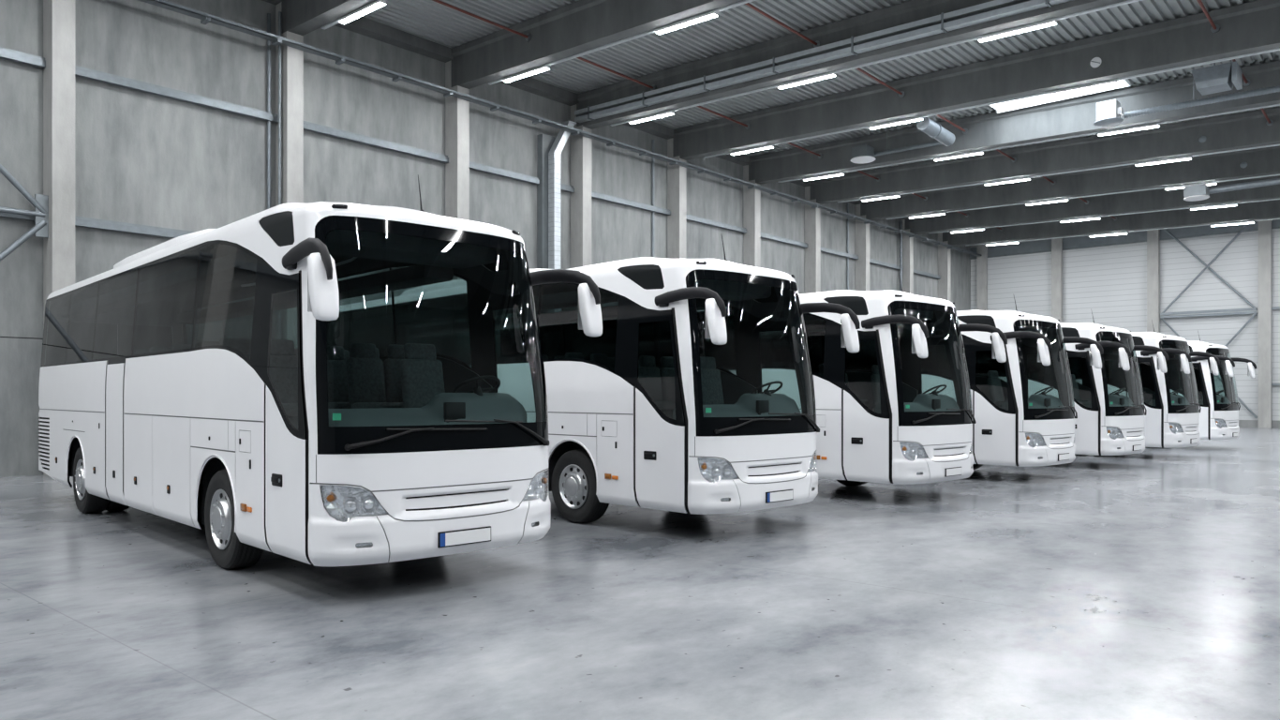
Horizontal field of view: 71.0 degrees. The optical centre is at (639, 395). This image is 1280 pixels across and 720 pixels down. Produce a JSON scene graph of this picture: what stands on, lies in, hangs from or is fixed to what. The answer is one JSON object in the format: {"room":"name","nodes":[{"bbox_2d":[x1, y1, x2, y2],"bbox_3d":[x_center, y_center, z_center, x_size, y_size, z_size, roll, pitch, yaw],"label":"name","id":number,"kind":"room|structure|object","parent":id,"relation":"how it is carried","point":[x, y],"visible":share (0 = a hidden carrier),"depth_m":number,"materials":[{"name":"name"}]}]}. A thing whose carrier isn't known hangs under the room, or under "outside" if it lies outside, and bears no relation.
{"room":"bus depot garage","nodes":[
{"label":"bus depot garage","id":0,"kind":"room"},
{"bbox_2d":[0,0,970,476],"bbox_3d":[-4.965,-4.890,30.618,0.300,13.400,83.900,0,0,41],"label":"wall","id":1,"kind":"structure","parent":0,"point":[141,157],"depth_m":24.33,"materials":[{"name":"concrete"}]},
{"bbox_2d":[0,206,34,221],"bbox_3d":[-15.266,-4.070,18.589,0.200,0.220,5.070,0,0,41],"label":"wall rail","id":2,"kind":"object","parent":1,"relation":"attached to","point":[3,215],"visible":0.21,"depth_m":20.02,"materials":[{"name":"metal"}]},
{"bbox_2d":[0,46,45,68],"bbox_3d":[-15.266,-7.580,18.589,0.200,0.220,5.070,0,0,41],"label":"wall rail","id":3,"kind":"object","parent":1,"relation":"attached to","point":[36,61],"visible":1,"depth_m":20.10,"materials":[{"name":"metal"}]},
{"bbox_2d":[74,215,194,238],"bbox_3d":[-11.610,-4.070,22.725,0.200,0.220,5.050,0,0,41],"label":"wall rail","id":4,"kind":"object","parent":1,"relation":"attached to","point":[80,221],"visible":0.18,"depth_m":21.73,"materials":[{"name":"metal"}]},
{"bbox_2d":[74,65,278,123],"bbox_3d":[-11.610,-7.580,22.725,0.200,0.220,5.050,0,0,41],"label":"wall rail","id":5,"kind":"object","parent":1,"relation":"attached to","point":[80,71],"visible":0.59,"depth_m":22.49,"materials":[{"name":"metal"}]},
{"bbox_2d":[303,120,448,163],"bbox_3d":[-7.914,-7.580,26.905,0.200,0.220,5.190,0,0,41],"label":"wall rail","id":6,"kind":"object","parent":1,"relation":"attached to","point":[307,126],"visible":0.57,"depth_m":26.75,"materials":[{"name":"metal"}]},
{"bbox_2d":[469,161,539,184],"bbox_3d":[-4.758,-7.580,30.475,0.200,0.220,3.420,0,0,41],"label":"wall rail","id":7,"kind":"object","parent":1,"relation":"attached to","point":[472,165],"visible":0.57,"depth_m":30.51,"materials":[{"name":"metal"}]},
{"bbox_2d":[536,120,576,313],"bbox_3d":[-2.969,-4.020,32.144,0.630,11.660,1.330,0,0,41],"label":"pipe","id":8,"kind":"object","parent":1,"relation":"attached to","point":[549,149],"visible":0.41,"depth_m":31.78,"materials":[{"name":"metal"}]},
{"bbox_2d":[560,183,574,193],"bbox_3d":[-2.824,-7.580,32.663,0.200,0.220,1.020,0,0,41],"label":"wall rail","id":9,"kind":"object","parent":1,"relation":"attached to","point":[565,187],"visible":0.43,"depth_m":32.74,"materials":[{"name":"metal"}]},
{"bbox_2d":[261,0,939,233],"bbox_3d":[-6.219,-10.750,28.657,0.420,0.641,77.040,0,0,41],"label":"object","id":10,"kind":"structure","parent":1,"relation":"attached to","point":[362,25],"depth_m":28.72,"materials":[{"name":"concrete"}]},
{"bbox_2d":[591,191,670,215],"bbox_3d":[-0.482,-7.580,35.311,0.200,0.220,5.130,0,0,41],"label":"wall rail","id":11,"kind":"object","parent":1,"relation":"attached to","point":[596,195],"visible":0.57,"depth_m":35.31,"materials":[{"name":"metal"}]},
{"bbox_2d":[686,213,746,233],"bbox_3d":[3.180,-7.580,39.454,0.200,0.220,5.010,0,0,41],"label":"wall rail","id":12,"kind":"object","parent":1,"relation":"attached to","point":[691,217],"visible":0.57,"depth_m":39.51,"materials":[{"name":"metal"}]},
{"bbox_2d":[760,232,808,247],"bbox_3d":[6.780,-7.580,43.526,0.200,0.220,4.940,0,0,41],"label":"wall rail","id":13,"kind":"object","parent":1,"relation":"attached to","point":[763,234],"visible":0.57,"depth_m":43.68,"materials":[{"name":"metal"}]},
{"bbox_2d":[820,246,858,259],"bbox_3d":[10.324,-7.580,47.534,0.200,0.220,4.840,0,0,41],"label":"wall rail","id":14,"kind":"object","parent":1,"relation":"attached to","point":[823,249],"visible":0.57,"depth_m":47.74,"materials":[{"name":"metal"}]},
{"bbox_2d":[869,258,903,269],"bbox_3d":[13.901,-7.580,51.580,0.200,0.220,5.040,0,0,41],"label":"wall rail","id":15,"kind":"object","parent":1,"relation":"attached to","point":[875,261],"visible":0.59,"depth_m":51.66,"materials":[{"name":"metal"}]},
{"bbox_2d":[913,268,940,279],"bbox_3d":[17.544,-7.580,55.700,0.200,0.220,5.040,0,0,41],"label":"wall rail","id":16,"kind":"object","parent":1,"relation":"attached to","point":[917,272],"visible":0.75,"depth_m":55.97,"materials":[{"name":"metal"}]},
{"bbox_2d":[0,427,1279,719],"bbox_3d":[9.382,1.960,17.934,38.600,0.300,83.900,0,0,41],"label":"floor","id":17,"kind":"structure","parent":0,"point":[1145,585],"depth_m":7.46,"materials":[{"name":"concrete"}]},
{"bbox_2d":[43,0,74,475],"bbox_3d":[-13.270,-4.465,20.515,0.640,12.550,0.460,0,0,41],"label":"concrete column","id":18,"kind":"structure","parent":17,"relation":"on","point":[58,15],"depth_m":20.31,"materials":[{"name":"concrete"}]},
{"bbox_2d":[0,163,48,261],"bbox_3d":[-15.065,-3.916,18.424,0.130,10.640,5.050,0,0,41],"label":"brace","id":19,"kind":"object","parent":18,"relation":"attached to","point":[40,202],"visible":1,"depth_m":20.02,"materials":[{"name":"metal"}]},
{"bbox_2d":[267,13,270,208],"bbox_3d":[-10.097,-4.290,24.437,0.095,12.200,0.100,0,0,41],"label":"pipe","id":20,"kind":"object","parent":17,"relation":"on","point":[268,14],"visible":0.34,"depth_m":24.40,"materials":[{"name":"metal"}]},
{"bbox_2d":[278,11,281,339],"bbox_3d":[-9.764,-4.290,24.329,0.086,12.200,0.090,0,0,41],"label":"pipe","id":21,"kind":"object","parent":17,"relation":"on","point":[279,12],"visible":0.34,"depth_m":24.29,"materials":[{"name":"metal"}]},
{"bbox_2d":[275,1,303,347],"bbox_3d":[-9.620,-4.465,24.643,0.640,12.550,0.460,0,0,41],"label":"concrete column","id":22,"kind":"structure","parent":17,"relation":"on","point":[291,58],"depth_m":24.42,"materials":[{"name":"concrete"}]},
{"bbox_2d":[281,0,376,35],"bbox_3d":[4.487,-9.980,12.171,37.700,2.165,0.600,0,0,41],"label":"roof beam","id":23,"kind":"structure","parent":22,"relation":"on","point":[299,17],"depth_m":23.56,"materials":[{"name":"metal"}]},
{"bbox_2d":[321,0,386,29],"bbox_3d":[4.778,-9.371,12.274,35.400,0.976,0.100,0,0,41],"label":"rail","id":24,"kind":"object","parent":23,"relation":"attached to","point":[335,22],"visible":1,"depth_m":23.55,"materials":[{"name":"metal"}]},
{"bbox_2d":[339,0,386,24],"bbox_3d":[-7.037,-9.694,22.719,1.920,0.090,0.170,2,1,41],"label":"strip light","id":25,"kind":"object","parent":24,"relation":"attached to","point":[370,7],"visible":1,"depth_m":22.62,"materials":[{"name":"white plastic"}]},
{"bbox_2d":[38,175,602,569],"bbox_3d":[-5.608,-0.228,12.431,3.016,4.085,12.159,0,0,-44],"label":"coach","id":26,"kind":"object","parent":17,"relation":"on","point":[317,453],"visible":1,"depth_m":9.20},
{"bbox_2d":[307,274,312,312],"bbox_3d":[-2.593,-0.865,7.239,0.176,0.390,0.015,0,0,-44],"label":"mirror glass","id":27,"kind":"object","parent":26,"relation":"attached to","point":[309,309],"depth_m":7.18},
{"bbox_2d":[331,203,347,208],"bbox_3d":[-2.655,-1.673,7.941,0.135,0.038,0.040,0,0,-15],"label":"marker lamp","id":28,"kind":"object","parent":26,"relation":"attached to","point":[334,205],"depth_m":7.93,"materials":[{"name":"grey plastic"}]},
{"bbox_2d":[355,541,372,548],"bbox_3d":[-2.373,1.285,7.722,0.088,0.051,0.147,0,0,41],"label":"fog lamp","id":29,"kind":"object","parent":26,"relation":"attached to","point":[358,544],"depth_m":7.73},
{"bbox_2d":[577,291,582,329],"bbox_3d":[-0.567,-0.865,9.171,0.176,0.390,0.015,0,0,-44],"label":"mirror glass","id":30,"kind":"object","parent":26,"relation":"attached to","point":[579,323],"depth_m":9.11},
{"bbox_2d":[445,59,469,361],"bbox_3d":[-5.878,-4.465,28.876,0.640,12.550,0.460,0,0,41],"label":"concrete column","id":31,"kind":"structure","parent":17,"relation":"on","point":[456,110],"depth_m":28.69,"materials":[{"name":"concrete"}]},
{"bbox_2d":[451,0,744,89],"bbox_3d":[8.229,-9.967,16.404,37.700,2.165,0.600,0,0,41],"label":"roof beam","id":32,"kind":"structure","parent":31,"relation":"on","point":[579,26],"depth_m":25.32,"materials":[{"name":"metal"}]},
{"bbox_2d":[488,0,756,85],"bbox_3d":[8.520,-9.358,16.507,35.400,0.976,0.100,0,0,41],"label":"rail","id":33,"kind":"object","parent":32,"relation":"attached to","point":[744,1],"visible":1,"depth_m":24.49,"materials":[{"name":"metal"}]},
{"bbox_2d":[503,65,550,82],"bbox_3d":[-3.437,-9.685,27.078,1.920,0.090,0.170,2,1,41],"label":"strip light","id":34,"kind":"object","parent":33,"relation":"attached to","point":[544,67],"visible":1,"depth_m":26.97,"materials":[{"name":"white plastic"}]},
{"bbox_2d":[655,11,718,34],"bbox_3d":[1.186,-9.527,22.991,1.920,0.090,0.170,2,1,41],"label":"strip light","id":35,"kind":"object","parent":33,"relation":"attached to","point":[712,14],"visible":1,"depth_m":22.90,"materials":[{"name":"white plastic"}]},
{"bbox_2d":[570,104,591,360],"bbox_3d":[-2.169,-4.465,33.071,0.640,12.550,0.460,0,0,41],"label":"concrete column","id":36,"kind":"structure","parent":17,"relation":"on","point":[580,145],"depth_m":32.89,"materials":[{"name":"concrete"}]},
{"bbox_2d":[576,0,1128,129],"bbox_3d":[11.938,-9.925,20.599,37.700,2.165,0.600,0,0,41],"label":"roof beam","id":37,"kind":"structure","parent":36,"relation":"on","point":[913,10],"depth_m":26.33,"materials":[{"name":"metal"}]},
{"bbox_2d":[574,0,1072,122],"bbox_3d":[12.601,-9.615,19.492,39.760,1.448,0.300,0,0,41],"label":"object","id":38,"kind":"structure","parent":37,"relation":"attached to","point":[995,9],"depth_m":25.75,"materials":[{"name":"metal"}]},
{"bbox_2d":[610,0,1142,126],"bbox_3d":[12.229,-9.316,20.702,35.400,0.976,0.100,0,0,41],"label":"rail","id":39,"kind":"object","parent":37,"relation":"attached to","point":[1128,1],"visible":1,"depth_m":25.02,"materials":[{"name":"metal"}]},
{"bbox_2d":[629,110,674,123],"bbox_3d":[0.400,-9.639,31.160,1.920,0.090,0.170,2,1,41],"label":"strip light","id":40,"kind":"object","parent":39,"relation":"attached to","point":[671,112],"visible":1,"depth_m":31.07,"materials":[{"name":"white plastic"}]},
{"bbox_2d":[777,72,835,89],"bbox_3d":[5.023,-9.481,27.074,1.920,0.090,0.170,2,1,41],"label":"strip light","id":41,"kind":"object","parent":39,"relation":"attached to","point":[832,74],"visible":1,"depth_m":26.99,"materials":[{"name":"white plastic"}]},
{"bbox_2d":[978,19,1056,42],"bbox_3d":[9.645,-9.323,22.987,1.920,0.090,0.170,2,1,41],"label":"strip light","id":42,"kind":"object","parent":39,"relation":"attached to","point":[1052,22],"visible":1,"depth_m":22.90,"materials":[{"name":"white plastic"}]},
{"bbox_2d":[327,235,860,522],"bbox_3d":[-2.182,-0.228,15.801,3.016,4.085,12.159,0,0,-44],"label":"coach","id":43,"kind":"object","parent":17,"relation":"on","point":[685,433],"visible":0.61,"depth_m":12.17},
{"bbox_2d":[705,312,711,339],"bbox_3d":[0.833,-0.865,10.609,0.176,0.390,0.015,0,0,-44],"label":"mirror glass","id":44,"kind":"object","parent":43,"relation":"attached to","point":[707,335],"depth_m":10.56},
{"bbox_2d":[840,319,846,347],"bbox_3d":[2.859,-0.865,12.541,0.176,0.390,0.015,0,0,-44],"label":"mirror glass","id":45,"kind":"object","parent":43,"relation":"attached to","point":[842,343],"depth_m":12.48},
{"bbox_2d":[651,139,654,256],"bbox_3d":[0.532,-4.290,36.503,0.114,12.200,0.120,0,0,41],"label":"pipe","id":46,"kind":"object","parent":17,"relation":"on","point":[652,141],"visible":0.34,"depth_m":36.45,"materials":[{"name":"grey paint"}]},
{"bbox_2d":[667,138,686,258],"bbox_3d":[1.534,-4.465,37.259,0.640,12.550,0.460,0,0,41],"label":"concrete column","id":47,"kind":"structure","parent":17,"relation":"on","point":[677,174],"depth_m":37.08,"materials":[{"name":"concrete"}]},
{"bbox_2d":[672,0,1279,160],"bbox_3d":[15.641,-9.883,24.787,37.700,2.165,0.600,0,0,41],"label":"roof beam","id":48,"kind":"structure","parent":47,"relation":"on","point":[1251,27],"depth_m":28.12,"materials":[{"name":"metal"}]},
{"bbox_2d":[704,47,1279,158],"bbox_3d":[15.932,-9.274,24.890,35.400,0.976,0.100,0,0,41],"label":"rail","id":49,"kind":"object","parent":48,"relation":"attached to","point":[1278,49],"visible":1,"depth_m":28.20,"materials":[{"name":"metal"}]},
{"bbox_2d":[730,145,773,155],"bbox_3d":[4.380,-9.588,35.103,1.920,0.090,0.170,2,1,41],"label":"strip light","id":50,"kind":"object","parent":49,"relation":"attached to","point":[766,146],"visible":1,"depth_m":35.01,"materials":[{"name":"white plastic"}]},
{"bbox_2d":[869,117,922,129],"bbox_3d":[8.875,-9.434,31.129,1.920,0.090,0.170,2,1,41],"label":"strip light","id":51,"kind":"object","parent":49,"relation":"attached to","point":[916,118],"visible":1,"depth_m":31.05,"materials":[{"name":"white plastic"}]},
{"bbox_2d":[1047,79,1117,96],"bbox_3d":[13.370,-9.280,27.155,1.920,0.090,0.170,2,1,41],"label":"strip light","id":52,"kind":"object","parent":49,"relation":"attached to","point":[1111,82],"visible":1,"depth_m":27.09,"materials":[{"name":"white plastic"}]},
{"bbox_2d":[1090,57,1101,67],"bbox_3d":[13.416,-9.805,26.423,0.299,0.299,0.046,0,0,41],"label":"round cover","id":53,"kind":"object","parent":48,"relation":"attached to","point":[1095,62],"visible":1,"depth_m":26.41,"materials":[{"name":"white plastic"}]},
{"bbox_2d":[743,164,760,267],"bbox_3d":[5.157,-4.465,41.357,0.640,12.550,0.460,0,0,41],"label":"concrete column","id":54,"kind":"structure","parent":17,"relation":"on","point":[751,197],"depth_m":41.18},
{"bbox_2d":[748,60,1279,184],"bbox_3d":[19.264,-9.842,28.885,37.700,2.165,0.600,0,0,41],"label":"roof beam","id":55,"kind":"structure","parent":54,"relation":"on","point":[1074,116],"depth_m":33.16,"materials":[{"name":"metal"}]},
{"bbox_2d":[777,104,1279,182],"bbox_3d":[19.555,-9.233,28.988,35.400,0.976,0.100,0,0,41],"label":"rail","id":56,"kind":"object","parent":55,"relation":"attached to","point":[1274,105],"visible":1,"depth_m":32.86,"materials":[{"name":"metal"}]},
{"bbox_2d":[803,172,844,180],"bbox_3d":[8.003,-9.547,39.201,1.920,0.090,0.170,2,1,41],"label":"strip light","id":57,"kind":"object","parent":56,"relation":"attached to","point":[840,173],"visible":1,"depth_m":39.14,"materials":[{"name":"white plastic"}]},
{"bbox_2d":[934,150,983,161],"bbox_3d":[12.498,-9.393,35.227,1.920,0.090,0.170,2,1,41],"label":"strip light","id":58,"kind":"object","parent":56,"relation":"attached to","point":[978,152],"visible":1,"depth_m":35.16,"materials":[{"name":"white plastic"}]},
{"bbox_2d":[1097,123,1160,135],"bbox_3d":[16.993,-9.239,31.253,1.920,0.090,0.170,2,1,41],"label":"strip light","id":59,"kind":"object","parent":56,"relation":"attached to","point":[1154,125],"visible":1,"depth_m":31.17,"materials":[{"name":"white plastic"}]},
{"bbox_2d":[499,272,1007,486],"bbox_3d":[1.377,-0.228,19.531,3.016,4.085,12.159,0,0,-44],"label":"coach","id":60,"kind":"object","parent":17,"relation":"on","point":[877,424],"visible":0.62,"depth_m":15.62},
{"bbox_2d":[911,329,916,353],"bbox_3d":[4.392,-0.865,14.339,0.176,0.390,0.015,0,0,-44],"label":"mirror glass","id":61,"kind":"object","parent":60,"relation":"attached to","point":[914,350],"depth_m":14.28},
{"bbox_2d":[991,336,996,358],"bbox_3d":[6.418,-0.865,16.271,0.176,0.390,0.015,0,0,-44],"label":"mirror glass","id":62,"kind":"object","parent":60,"relation":"attached to","point":[993,356],"depth_m":16.21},
{"bbox_2d":[804,186,820,370],"bbox_3d":[8.733,-4.465,45.403,0.640,12.550,0.460,0,0,41],"label":"concrete column","id":63,"kind":"structure","parent":17,"relation":"on","point":[812,215],"depth_m":45.21,"materials":[{"name":"concrete"}]},
{"bbox_2d":[809,106,1279,204],"bbox_3d":[22.841,-9.801,32.931,37.700,2.165,0.600,0,0,41],"label":"roof beam","id":64,"kind":"structure","parent":63,"relation":"on","point":[1248,129],"depth_m":37.22,"materials":[{"name":"metal"}]},
{"bbox_2d":[837,143,1279,202],"bbox_3d":[23.132,-9.192,33.034,35.400,0.976,0.100,0,0,41],"label":"rail","id":65,"kind":"object","parent":64,"relation":"attached to","point":[1279,143],"visible":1,"depth_m":37.30,"materials":[{"name":"metal"}]},
{"bbox_2d":[861,194,899,201],"bbox_3d":[11.580,-9.506,43.247,1.920,0.090,0.170,2,1,41],"label":"strip light","id":66,"kind":"object","parent":65,"relation":"attached to","point":[891,196],"visible":1,"depth_m":43.17,"materials":[{"name":"white plastic"}]},
{"bbox_2d":[984,177,1030,185],"bbox_3d":[16.075,-9.353,39.273,1.920,0.090,0.170,2,1,41],"label":"strip light","id":67,"kind":"object","parent":65,"relation":"attached to","point":[1028,178],"visible":1,"depth_m":39.19,"materials":[{"name":"white plastic"}]},
{"bbox_2d":[1135,156,1191,165],"bbox_3d":[20.570,-9.199,35.299,1.920,0.090,0.170,2,1,41],"label":"strip light","id":68,"kind":"object","parent":65,"relation":"attached to","point":[1185,157],"visible":1,"depth_m":35.20,"materials":[{"name":"white plastic"}]},
{"bbox_2d":[847,203,848,289],"bbox_3d":[11.262,-4.290,48.640,0.114,12.200,0.120,0,0,41],"label":"pipe","id":69,"kind":"object","parent":17,"relation":"on","point":[847,203],"visible":0.34,"depth_m":48.59,"materials":[{"name":"metal"}]},
{"bbox_2d":[855,203,869,370],"bbox_3d":[12.244,-4.465,49.374,0.640,12.550,0.460,0,0,41],"label":"concrete column","id":70,"kind":"structure","parent":17,"relation":"on","point":[862,230],"depth_m":49.18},
{"bbox_2d":[138,0,982,256],"bbox_3d":[-4.081,-9.450,30.237,0.330,0.160,81.900,0,0,41],"label":"beam","id":71,"kind":"structure","parent":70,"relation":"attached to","point":[204,18],"depth_m":28.79,"materials":[{"name":"metal"}]},
{"bbox_2d":[860,145,1279,220],"bbox_3d":[26.351,-9.761,36.901,37.700,2.165,0.600,0,0,41],"label":"roof beam","id":72,"kind":"structure","parent":70,"relation":"on","point":[1265,160],"depth_m":41.64,"materials":[{"name":"metal"}]},
{"bbox_2d":[886,173,1279,219],"bbox_3d":[26.642,-9.153,37.004,35.400,0.976,0.100,0,0,41],"label":"rail","id":73,"kind":"object","parent":72,"relation":"attached to","point":[1279,173],"visible":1,"depth_m":41.70,"materials":[{"name":"metal"}]},
{"bbox_2d":[1025,198,1068,205],"bbox_3d":[19.585,-9.313,43.243,1.920,0.090,0.170,2,1,41],"label":"strip light","id":74,"kind":"object","parent":73,"relation":"attached to","point":[1062,200],"visible":1,"depth_m":43.18,"materials":[{"name":"white plastic"}]},
{"bbox_2d":[1164,181,1216,190],"bbox_3d":[24.081,-9.159,39.269,1.920,0.090,0.170,2,1,41],"label":"strip light","id":75,"kind":"object","parent":73,"relation":"attached to","point":[1213,183],"visible":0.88,"depth_m":39.38,"materials":[{"name":"white plastic"}]},
{"bbox_2d":[640,296,1103,469],"bbox_3d":[5.012,-0.228,23.231,3.016,4.085,12.159,0,0,-44],"label":"coach","id":76,"kind":"object","parent":17,"relation":"on","point":[1010,428],"visible":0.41,"depth_m":19.10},
{"bbox_2d":[899,220,902,291],"bbox_3d":[15.466,-4.290,53.199,0.133,12.200,0.140,0,0,41],"label":"pipe","id":77,"kind":"object","parent":17,"relation":"on","point":[900,221],"visible":0.34,"depth_m":53.14,"materials":[{"name":"metal"}]},
{"bbox_2d":[900,219,913,294],"bbox_3d":[15.887,-4.465,53.494,0.640,12.550,0.460,0,0,41],"label":"concrete column","id":78,"kind":"structure","parent":17,"relation":"on","point":[907,242],"depth_m":53.29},
{"bbox_2d":[904,175,1279,234],"bbox_3d":[29.994,-9.720,41.022,37.700,2.165,0.600,0,0,41],"label":"roof beam","id":79,"kind":"structure","parent":78,"relation":"on","point":[1160,199],"depth_m":46.71,"materials":[{"name":"metal"}]},
{"bbox_2d":[928,198,1279,233],"bbox_3d":[30.285,-9.111,41.125,35.400,0.976,0.100,0,0,41],"label":"rail","id":80,"kind":"object","parent":79,"relation":"attached to","point":[1272,199],"visible":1,"depth_m":46.13,"materials":[{"name":"metal"}]},
{"bbox_2d":[1190,203,1237,209],"bbox_3d":[27.723,-9.118,43.390,1.920,0.090,0.170,2,1,41],"label":"strip light","id":81,"kind":"object","parent":80,"relation":"attached to","point":[1232,204],"visible":1,"depth_m":43.34,"materials":[{"name":"white plastic"}]},
{"bbox_2d":[937,232,950,373],"bbox_3d":[19.530,-4.465,57.615,0.640,12.550,0.460,0,0,41],"label":"concrete column","id":82,"kind":"structure","parent":17,"relation":"on","point":[944,253],"depth_m":57.43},
{"bbox_2d":[942,199,1279,246],"bbox_3d":[33.637,-9.679,45.142,37.700,2.165,0.600,0,0,41],"label":"roof beam","id":83,"kind":"structure","parent":82,"relation":"on","point":[1267,209],"depth_m":50.51,"materials":[{"name":"metal"}]},
{"bbox_2d":[967,218,1279,245],"bbox_3d":[33.928,-9.070,45.245,35.400,0.976,0.100,0,0,41],"label":"rail","id":84,"kind":"object","parent":83,"relation":"attached to","point":[1272,218],"visible":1,"depth_m":50.57,"materials":[{"name":"metal"}]},
{"bbox_2d":[760,308,1168,455],"bbox_3d":[8.452,-0.228,26.631,3.016,4.085,12.159,0,0,-44],"label":"coach","id":85,"kind":"object","parent":17,"relation":"on","point":[1106,424],"visible":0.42,"depth_m":22.39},
{"bbox_2d":[976,244,987,375],"bbox_3d":[23.227,-4.444,60.920,0.600,12.507,0.350,0,0,41],"label":"concrete column","id":86,"kind":"structure","parent":17,"relation":"on","point":[981,260],"depth_m":60.77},
{"bbox_2d":[845,320,1220,456],"bbox_3d":[11.912,-0.228,29.931,3.016,4.085,12.159,0,0,-44],"label":"coach","id":87,"kind":"object","parent":17,"relation":"on","point":[1171,420],"visible":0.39,"depth_m":25.63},
{"bbox_2d":[1051,238,1062,322],"bbox_3d":[26.823,-4.382,57.741,0.600,12.384,0.350,0,0,41],"label":"concrete column","id":88,"kind":"structure","parent":17,"relation":"on","point":[1056,243],"depth_m":57.57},
{"bbox_2d":[921,330,1256,439],"bbox_3d":[15.952,-0.228,34.231,3.016,4.085,12.159,0,0,-44],"label":"coach","id":89,"kind":"object","parent":17,"relation":"on","point":[1218,414],"visible":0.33,"depth_m":29.94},
{"bbox_2d":[1146,229,1160,332],"bbox_3d":[30.943,-4.312,54.098,0.600,12.244,0.350,0,0,41],"label":"concrete column","id":90,"kind":"structure","parent":17,"relation":"on","point":[1153,236],"depth_m":53.96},
{"bbox_2d":[1258,220,1271,428],"bbox_3d":[35.101,-4.241,50.422,0.600,12.101,0.350,0,0,41],"label":"concrete column","id":91,"kind":"structure","parent":17,"relation":"on","point":[1264,226],"depth_m":50.26,"materials":[{"name":"concrete"}]},
{"bbox_2d":[1160,223,1257,417],"bbox_3d":[33.069,-4.466,52.312,4.879,11.524,0.210,0,0,41],"label":"brace","id":92,"kind":"object","parent":91,"relation":"attached to","point":[1245,310],"visible":0.66,"depth_m":52.02,"materials":[{"name":"grey paint"}]},
{"bbox_2d":[361,0,1279,173],"bbox_3d":[9.382,-10.684,17.934,38.600,1.813,83.900,0,0,41],"label":"ceiling","id":93,"kind":"structure","parent":0,"point":[740,26],"depth_m":27.50,"materials":[{"name":"metal"}]},
{"bbox_2d":[431,0,1003,231],"bbox_3d":[4.093,-10.317,34.523,0.210,0.506,54.580,0,0,41],"label":"pipe","id":94,"kind":"object","parent":93,"relation":"attached to","point":[528,37],"visible":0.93,"depth_m":29.23,"materials":[{"name":"metal"}]},
{"bbox_2d":[874,130,943,156],"bbox_3d":[10.714,-10.252,35.777,3.074,1.014,0.176,0,0,41],"label":"pipe","id":95,"kind":"object","parent":93,"relation":"hanging from","point":[932,143],"visible":0.9,"depth_m":35.80,"materials":[{"name":"metal"}]},
{"bbox_2d":[850,144,876,163],"bbox_3d":[9.054,-9.798,36.444,1.000,0.540,1.000,0,0,41],"label":"ceiling vent","id":96,"kind":"object","parent":95,"relation":"attached to","point":[861,154],"visible":1,"depth_m":36.22,"materials":[{"name":"grey metal"}]},
{"bbox_2d":[744,2,1116,220],"bbox_3d":[8.813,-10.155,30.350,0.210,0.506,54.580,0,0,41],"label":"pipe","id":97,"kind":"object","parent":93,"relation":"attached to","point":[901,94],"visible":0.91,"depth_m":28.97,"materials":[{"name":"metal"}]},
{"bbox_2d":[916,115,955,146],"bbox_3d":[10.725,-9.991,32.497,0.540,1.428,2.317,0,0,41],"label":"air duct","id":98,"kind":"object","parent":93,"relation":"hanging from","point":[935,130],"visible":0.88,"depth_m":32.16,"materials":[{"name":"metal"}]},
{"bbox_2d":[988,79,1131,113],"bbox_3d":[13.557,-10.960,30.394,4.530,0.860,4.380,0,0,41],"label":"skylight","id":99,"kind":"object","parent":93,"relation":"attached to","point":[1017,104],"depth_m":32.34,"materials":[{"name":"white glass"}]},
{"bbox_2d":[1123,85,1279,118],"bbox_3d":[18.241,-9.832,28.188,5.476,1.315,0.210,0,0,41],"label":"pipe","id":100,"kind":"object","parent":93,"relation":"hanging from","point":[1268,90],"visible":1,"depth_m":28.43,"materials":[{"name":"metal"}]},
{"bbox_2d":[1093,99,1123,126],"bbox_3d":[15.731,-9.475,30.140,0.900,0.680,0.900,0,0,41],"label":"diffuser","id":101,"kind":"object","parent":100,"relation":"attached to","point":[1108,112],"visible":1,"depth_m":29.92,"materials":[{"name":"white metal"}]},
{"bbox_2d":[1191,60,1242,95],"bbox_3d":[17.064,-9.774,26.558,1.120,1.423,1.000,0,0,41],"label":"box","id":102,"kind":"object","parent":93,"relation":"hanging from","point":[1219,78],"visible":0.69,"depth_m":26.28,"materials":[{"name":"metal"}]},
{"bbox_2d":[1196,0,1273,125],"bbox_3d":[15.593,-9.924,24.356,0.210,0.506,54.580,0,0,41],"label":"pipe","id":103,"kind":"object","parent":93,"relation":"attached to","point":[1215,28],"visible":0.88,"depth_m":24.42,"materials":[{"name":"metal"}]},
{"bbox_2d":[970,228,1279,420],"bbox_3d":[37.068,-5.100,49.250,38.000,12.980,0.300,0,0,41],"label":"wall","id":104,"kind":"structure","parent":0,"point":[1110,281],"depth_m":53.83,"materials":[{"name":"metal"}]},
{"bbox_2d":[969,219,1279,259],"bbox_3d":[36.939,-9.740,49.104,38.000,0.800,0.190,0,0,41],"label":"trim","id":105,"kind":"structure","parent":104,"relation":"attached to","point":[1078,242],"depth_m":55.88,"materials":[{"name":"grey paint"}]},
{"bbox_2d":[1238,419,1279,428],"bbox_3d":[37.015,1.600,49.190,38.000,0.420,0.260,0,0,41],"label":"baseboard","id":106,"kind":"structure","parent":104,"relation":"attached to","point":[1242,423],"depth_m":50.96,"materials":[{"name":"concrete"}]},
{"bbox_2d":[1208,178,1279,193],"bbox_3d":[25.608,-8.648,36.357,4.336,0.309,0.260,0,0,41],"label":"pipe","id":107,"kind":"object","parent":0,"point":[1275,181],"visible":1,"depth_m":36.89,"materials":[{"name":"metal"}]},
{"bbox_2d":[1183,183,1209,201],"bbox_3d":[23.521,-8.556,37.935,0.960,0.520,0.960,0,0,41],"label":"diffuser","id":108,"kind":"object","parent":107,"relation":"attached to","point":[1198,192],"visible":1,"depth_m":37.67,"materials":[{"name":"grey paint"}]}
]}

